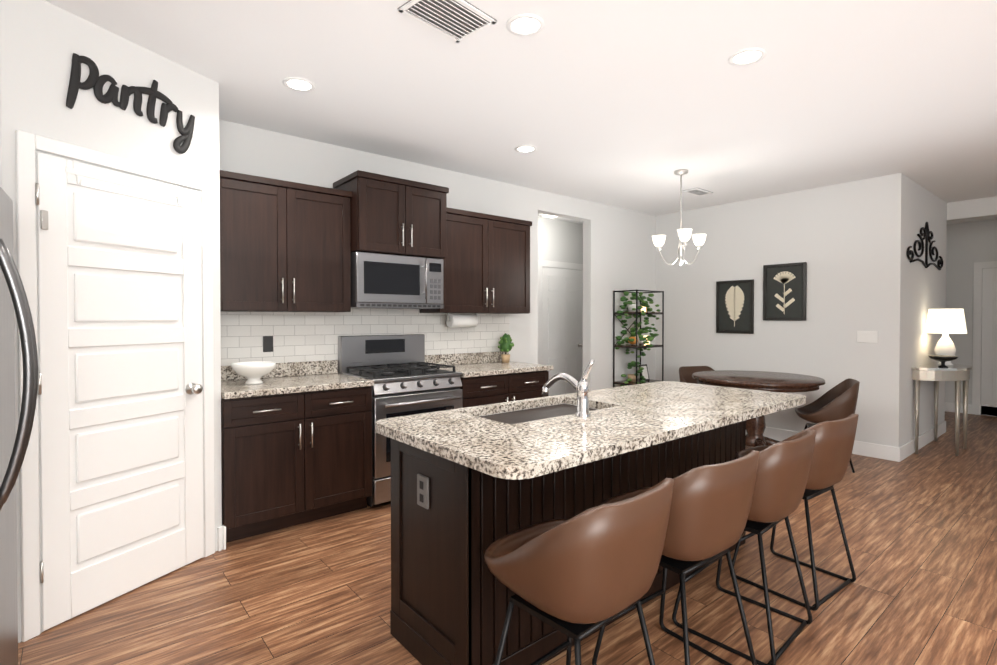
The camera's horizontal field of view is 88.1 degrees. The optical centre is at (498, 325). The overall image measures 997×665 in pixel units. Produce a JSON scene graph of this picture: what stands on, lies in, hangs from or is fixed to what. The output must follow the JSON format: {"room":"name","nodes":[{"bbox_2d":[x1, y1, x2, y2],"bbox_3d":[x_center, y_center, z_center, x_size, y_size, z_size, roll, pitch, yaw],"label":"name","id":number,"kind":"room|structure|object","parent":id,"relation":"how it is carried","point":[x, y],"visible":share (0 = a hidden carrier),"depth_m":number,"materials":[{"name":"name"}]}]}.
{"room":"dining room and kitchen","nodes":[
{"label":"dining room and kitchen","id":0,"kind":"room"},
{"bbox_2d":[176,72,223,551],"bbox_3d":[-1.847,-0.049,3.177,0.120,2.700,0.587,-1,1,-40],"label":"wall","id":1,"kind":"structure","parent":0,"point":[203,159],"depth_m":2.95,"materials":[{"name":"paint"}]},
{"bbox_2d":[15,130,214,641],"bbox_3d":[-1.800,0.251,2.529,0.018,2.115,0.887,0,1,23],"label":"door frame","id":2,"kind":"structure","parent":1,"relation":"attached to","point":[27,145],"depth_m":2.17,"materials":[{"name":"white wood"}]},
{"bbox_2d":[35,152,203,630],"bbox_3d":[-1.798,0.283,2.524,0.670,2.036,0.367,-1,1,-40],"label":"pantry door","id":3,"kind":"structure","parent":1,"relation":"in","point":[119,296],"depth_m":2.45,"materials":[{"name":"white wood"}]},
{"bbox_2d":[66,53,194,153],"bbox_3d":[-1.784,-1.080,2.546,0.014,0.334,0.608,0,1,23],"label":"sign","id":4,"kind":"object","parent":1,"relation":"attached to","point":[95,80],"visible":1,"depth_m":2.50,"materials":[{"name":"black metal"}]},
{"bbox_2d":[172,110,655,390],"bbox_3d":[0.003,-0.075,5.194,5.542,2.700,0.120,-1,1,-40],"label":"wall","id":5,"kind":"structure","parent":0,"point":[615,247],"depth_m":5.56,"materials":[{"name":"paint"}]},
{"bbox_2d":[219,170,350,311],"bbox_3d":[-1.538,-0.535,3.618,0.914,0.880,0.326,-1,1,-40],"label":"upper cabinet","id":6,"kind":"object","parent":5,"relation":"attached to","point":[287,246],"depth_m":3.47,"materials":[{"name":"brown wood"}]},
{"bbox_2d":[220,308,508,365],"bbox_3d":[-0.942,-0.072,4.323,2.729,0.884,0.013,-1,1,-40],"label":"tile backsplash","id":7,"kind":"structure","parent":5,"relation":"attached to","point":[281,337],"depth_m":4.01,"materials":[{"name":"white tile"}]},
{"bbox_2d":[333,170,450,261],"bbox_3d":[-0.852,-0.829,4.104,0.760,0.565,0.446,-1,1,-40],"label":"upper cabinet","id":8,"kind":"object","parent":5,"relation":"attached to","point":[390,215],"depth_m":3.90,"materials":[{"name":"brown wood"}]},
{"bbox_2d":[351,252,442,308],"bbox_3d":[-0.848,-0.338,4.107,0.752,0.403,0.455,-1,1,-40],"label":"microwave","id":9,"kind":"object","parent":8,"relation":"attached to","point":[383,281],"visible":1,"depth_m":3.93,"materials":[{"name":"grey metal"}]},
{"bbox_2d":[419,208,530,313],"bbox_3d":[-0.196,-0.549,4.728,1.034,0.880,0.326,-1,1,-40],"label":"upper cabinet","id":10,"kind":"object","parent":5,"relation":"attached to","point":[487,271],"depth_m":4.59,"materials":[{"name":"brown wood"}]},
{"bbox_2d":[446,313,477,326],"bbox_3d":[-0.324,-0.044,4.611,0.310,0.125,0.116,-1,1,-40],"label":"paper towel","id":11,"kind":"object","parent":10,"relation":"attached to","point":[461,320],"visible":1,"depth_m":4.56,"materials":[{"name":"white paper"}]},
{"bbox_2d":[538,260,582,395],"bbox_3d":[0.916,0.188,7.146,0.992,2.125,0.080,-1,1,-40],"label":"hall door","id":12,"kind":"structure","parent":5,"relation":"in","point":[560,320],"depth_m":7.13,"materials":[{"name":"white wood"}]},
{"bbox_2d":[18,411,996,664],"bbox_3d":[3.105,1.331,3.183,11.650,0.060,9.800,-1,1,-40],"label":"floor","id":13,"kind":"structure","parent":0,"point":[920,528],"depth_m":2.48,"materials":[{"name":"brown wood"}]},
{"bbox_2d":[0,187,37,664],"bbox_3d":[-1.816,0.422,1.304,0.973,1.805,0.915,-1,1,-36],"label":"fridge","id":14,"kind":"object","parent":13,"relation":"on","point":[13,444],"visible":1,"depth_m":1.69,"materials":[{"name":"metal"}]},
{"bbox_2d":[221,360,373,542],"bbox_3d":[-1.423,0.788,3.512,0.934,1.017,0.662,-1,1,-40],"label":"base cabinet","id":15,"kind":"object","parent":13,"relation":"on","point":[296,443],"visible":0.96,"depth_m":3.27,"materials":[{"name":"brown wood"}]},
{"bbox_2d":[231,361,275,384],"bbox_3d":[-1.602,0.315,3.376,0.270,0.135,0.270,-1,1,-40],"label":"bowl","id":16,"kind":"object","parent":15,"relation":"on","point":[253,372],"visible":1,"depth_m":3.31,"materials":[{"name":"white ceramic"}]},
{"bbox_2d":[338,334,461,506],"bbox_3d":[-0.751,0.687,4.031,0.756,1.205,0.700,-1,1,-40],"label":"range","id":17,"kind":"object","parent":13,"relation":"on","point":[402,374],"visible":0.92,"depth_m":3.89,"materials":[{"name":"grey metal"}]},
{"bbox_2d":[425,351,552,407],"bbox_3d":[-0.090,0.774,4.614,0.998,1.017,0.662,-1,1,-40],"label":"base cabinet","id":18,"kind":"object","parent":13,"relation":"on","point":[487,378],"visible":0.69,"depth_m":4.44,"materials":[{"name":"brown wood"}]},
{"bbox_2d":[498,333,513,362],"bbox_3d":[0.071,0.219,4.990,0.159,0.285,0.162,-1,1,-40],"label":"topiary","id":19,"kind":"object","parent":18,"relation":"on","point":[506,344],"visible":1,"depth_m":4.96,"materials":[{"name":"green plant"}]},
{"bbox_2d":[390,399,745,664],"bbox_3d":[0.496,0.870,2.641,2.055,0.875,0.590,-1,1,-40],"label":"kitchen island","id":20,"kind":"object","parent":13,"relation":"on","point":[469,485],"depth_m":1.98,"materials":[{"name":"brown wood"}]},
{"bbox_2d":[376,381,805,482],"bbox_3d":[0.593,0.413,2.501,2.196,0.038,0.910,-1,1,-40],"label":"island countertop","id":21,"kind":"structure","parent":20,"relation":"on","point":[636,417],"depth_m":2.04,"materials":[{"name":"beige stone"}]},
{"bbox_2d":[484,478,673,664],"bbox_3d":[0.240,0.886,1.566,0.515,0.871,0.490,-1,1,-42],"label":"stool","id":22,"kind":"object","parent":13,"relation":"on","point":[578,578],"visible":1,"depth_m":1.35,"materials":[{"name":"brown leather"}]},
{"bbox_2d":[613,289,663,386],"bbox_3d":[1.720,0.421,6.256,0.651,1.680,0.429,-1,1,-40],"label":"plant shelf","id":23,"kind":"object","parent":13,"relation":"on","point":[632,339],"visible":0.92,"depth_m":6.23,"materials":[{"name":"black metal"}]},
{"bbox_2d":[592,450,759,664],"bbox_3d":[0.663,0.881,1.916,0.515,0.871,0.490,-1,1,-37],"label":"stool","id":24,"kind":"object","parent":13,"relation":"on","point":[709,511],"visible":0.73,"depth_m":1.70,"materials":[{"name":"brown leather"}]},
{"bbox_2d":[679,366,714,383],"bbox_3d":[2.345,0.876,5.838,0.515,0.788,0.490,0,1,-15],"label":"dining chair","id":25,"kind":"object","parent":13,"relation":"on","point":[685,373],"visible":0.08,"depth_m":6.03,"materials":[{"name":"leather"}]},
{"bbox_2d":[672,429,815,664],"bbox_3d":[1.071,0.877,2.240,0.515,0.871,0.490,-1,1,-42],"label":"stool","id":26,"kind":"object","parent":13,"relation":"on","point":[783,470],"visible":0.52,"depth_m":2.02,"materials":[{"name":"brown leather"}]},
{"bbox_2d":[692,370,824,446],"bbox_3d":[2.493,0.885,5.007,1.150,0.780,1.150,-1,1,-40],"label":"dining table","id":27,"kind":"object","parent":13,"relation":"on","point":[771,382],"visible":0.73,"depth_m":4.88,"materials":[{"name":"brown wood"}]},
{"bbox_2d":[732,414,858,610],"bbox_3d":[1.512,0.872,2.631,0.515,0.871,0.490,-1,1,-36],"label":"stool","id":28,"kind":"object","parent":13,"relation":"on","point":[833,447],"visible":0.46,"depth_m":2.42,"materials":[{"name":"brown leather"}]},
{"bbox_2d":[795,378,859,472],"bbox_3d":[3.015,0.890,4.747,0.490,0.788,0.515,0,1,25],"label":"dining chair","id":29,"kind":"object","parent":13,"relation":"on","point":[838,401],"visible":0.6,"depth_m":4.55,"materials":[{"name":"leather"}]},
{"bbox_2d":[912,362,972,455],"bbox_3d":[4.564,0.844,5.249,0.920,0.860,0.380,-1,1,-40],"label":"console table","id":30,"kind":"object","parent":13,"relation":"on","point":[956,373],"visible":0.98,"depth_m":5.08,"materials":[{"name":"silver mirror"}]},
{"bbox_2d":[928,355,957,367],"bbox_3d":[4.398,0.360,5.098,0.230,0.110,0.230,-1,1,-40],"label":"decorative bowl","id":31,"kind":"object","parent":30,"relation":"on","point":[942,359],"visible":1,"depth_m":5.07,"materials":[{"name":"black metal"}]},
{"bbox_2d":[925,309,966,365],"bbox_3d":[4.595,0.123,5.297,0.330,0.580,0.330,-1,1,-40],"label":"table lamp","id":32,"kind":"object","parent":30,"relation":"on","point":[945,322],"visible":0.9,"depth_m":5.22,"materials":[{"name":"white fabric"}]},
{"bbox_2d":[44,0,996,223],"bbox_3d":[3.105,-1.439,3.148,11.650,0.080,9.800,-1,1,-40],"label":"ceiling","id":33,"kind":"structure","parent":0,"point":[632,105],"depth_m":3.03,"materials":[{"name":"paint"}]},
{"bbox_2d":[283,77,314,91],"bbox_3d":[-1.154,-1.393,2.985,0.175,0.007,0.175,0,1,11],"label":"recessed light","id":34,"kind":"object","parent":33,"relation":"in","point":[294,83],"depth_m":2.98,"materials":[{"name":"white plastic"}]},
{"bbox_2d":[398,0,496,42],"bbox_3d":[-0.224,-1.380,2.301,0.266,0.016,0.365,1,1,41],"label":"ceiling vent","id":35,"kind":"object","parent":33,"relation":"in","point":[457,21],"depth_m":2.31,"materials":[{"name":"white metal"}]},
{"bbox_2d":[506,13,543,35],"bbox_3d":[0.124,-1.385,2.382,0.175,0.007,0.175,1,1,44],"label":"recessed light","id":36,"kind":"object","parent":33,"relation":"in","point":[524,24],"depth_m":2.38,"materials":[{"name":"white plastic"}]},
{"bbox_2d":[515,145,536,152],"bbox_3d":[0.217,-1.407,4.120,0.175,0.007,0.175,0,1,11],"label":"recessed light","id":37,"kind":"object","parent":33,"relation":"in","point":[523,148],"depth_m":4.11,"materials":[{"name":"white plastic"}]},
{"bbox_2d":[542,214,556,217],"bbox_3d":[0.657,-1.387,6.380,0.300,0.104,0.300,-1,1,-40],"label":"hall ceiling light","id":38,"kind":"object","parent":33,"relation":"attached to","point":[548,216],"visible":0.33,"depth_m":6.35,"materials":[{"name":"silver metal"}]},
{"bbox_2d":[652,169,705,265],"bbox_3d":[1.674,-0.985,4.794,0.484,0.869,0.468,-1,1,-40],"label":"chandelier","id":39,"kind":"object","parent":33,"relation":"hanging from","point":[684,238],"visible":1,"depth_m":4.75,"materials":[{"name":"silver metal"}]},
{"bbox_2d":[683,188,712,195],"bbox_3d":[2.131,-1.420,5.509,0.320,0.016,0.170,-1,1,-40],"label":"ceiling vent","id":40,"kind":"object","parent":33,"relation":"in","point":[695,191],"depth_m":5.49,"materials":[{"name":"white metal"}]},
{"bbox_2d":[728,48,765,65],"bbox_3d":[1.288,-1.389,2.670,0.175,0.007,0.175,1,1,44],"label":"recessed light","id":41,"kind":"object","parent":33,"relation":"in","point":[747,56],"depth_m":2.67,"materials":[{"name":"white plastic"}]},
{"bbox_2d":[656,173,907,446],"bbox_3d":[2.972,-0.083,5.859,0.120,2.700,2.600,-1,1,-40],"label":"wall","id":42,"kind":"structure","parent":0,"point":[850,242],"depth_m":5.39,"materials":[{"name":"paint"}]},
{"bbox_2d":[716,279,753,333],"bbox_3d":[2.751,-0.213,6.006,0.027,0.615,0.435,-1,1,-40],"label":"picture frame","id":43,"kind":"object","parent":42,"relation":"attached to","point":[734,306],"visible":0.98,"depth_m":6.00,"materials":[{"name":"black wood"}]},
{"bbox_2d":[763,262,806,320],"bbox_3d":[3.097,-0.358,5.586,0.027,0.615,0.435,-1,1,-40],"label":"picture frame","id":44,"kind":"object","parent":42,"relation":"attached to","point":[784,292],"visible":1,"depth_m":5.58,"materials":[{"name":"black wood"}]},
{"bbox_2d":[746,427,901,461],"bbox_3d":[2.916,1.200,5.832,0.020,0.135,2.636,-1,1,-40],"label":"baseboard","id":45,"kind":"structure","parent":42,"relation":"attached to","point":[897,454],"depth_m":5.02,"materials":[{"name":"white wood"}]},
{"bbox_2d":[857,331,877,342],"bbox_3d":[3.587,0.112,5.015,0.008,0.116,0.170,-1,1,-40],"label":"switch plate","id":46,"kind":"object","parent":42,"relation":"attached to","point":[867,336],"visible":1,"depth_m":5.01,"materials":[{"name":"white plastic"}]},
{"bbox_2d":[904,178,947,443],"bbox_3d":[4.525,-0.079,5.535,1.800,2.700,0.120,-1,1,-40],"label":"wall","id":47,"kind":"structure","parent":0,"point":[927,287],"depth_m":5.40,"materials":[{"name":"paint"}]},
{"bbox_2d":[902,421,945,459],"bbox_3d":[4.530,1.204,5.467,1.940,0.135,0.016,-1,1,-40],"label":"baseboard","id":48,"kind":"structure","parent":47,"relation":"attached to","point":[925,438],"depth_m":5.36,"materials":[{"name":"white wood"}]},
{"bbox_2d":[906,222,942,269],"bbox_3d":[4.486,-0.841,5.400,1.505,0.484,0.022,-1,1,-40],"label":"art","id":49,"kind":"object","parent":47,"relation":"attached to","point":[927,237],"visible":0.98,"depth_m":5.39,"materials":[{"name":"black metal"}]},
{"bbox_2d":[948,196,996,403],"bbox_3d":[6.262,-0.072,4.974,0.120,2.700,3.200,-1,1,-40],"label":"wall","id":50,"kind":"structure","parent":0,"point":[969,243],"depth_m":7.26,"materials":[{"name":"paint"}]},
{"bbox_2d":[945,402,996,416],"bbox_3d":[7.264,1.191,6.495,0.016,0.135,4.000,-1,1,-40],"label":"baseboard","id":51,"kind":"structure","parent":50,"relation":"attached to","point":[949,407],"depth_m":7.32,"materials":[{"name":"white wood"}]},
{"bbox_2d":[972,261,996,415],"bbox_3d":[6.978,0.192,6.777,0.080,2.125,1.102,-1,1,-40],"label":"door","id":52,"kind":"structure","parent":50,"relation":"in","point":[984,384],"depth_m":7.12,"materials":[{"name":"white wood"}]}
]}

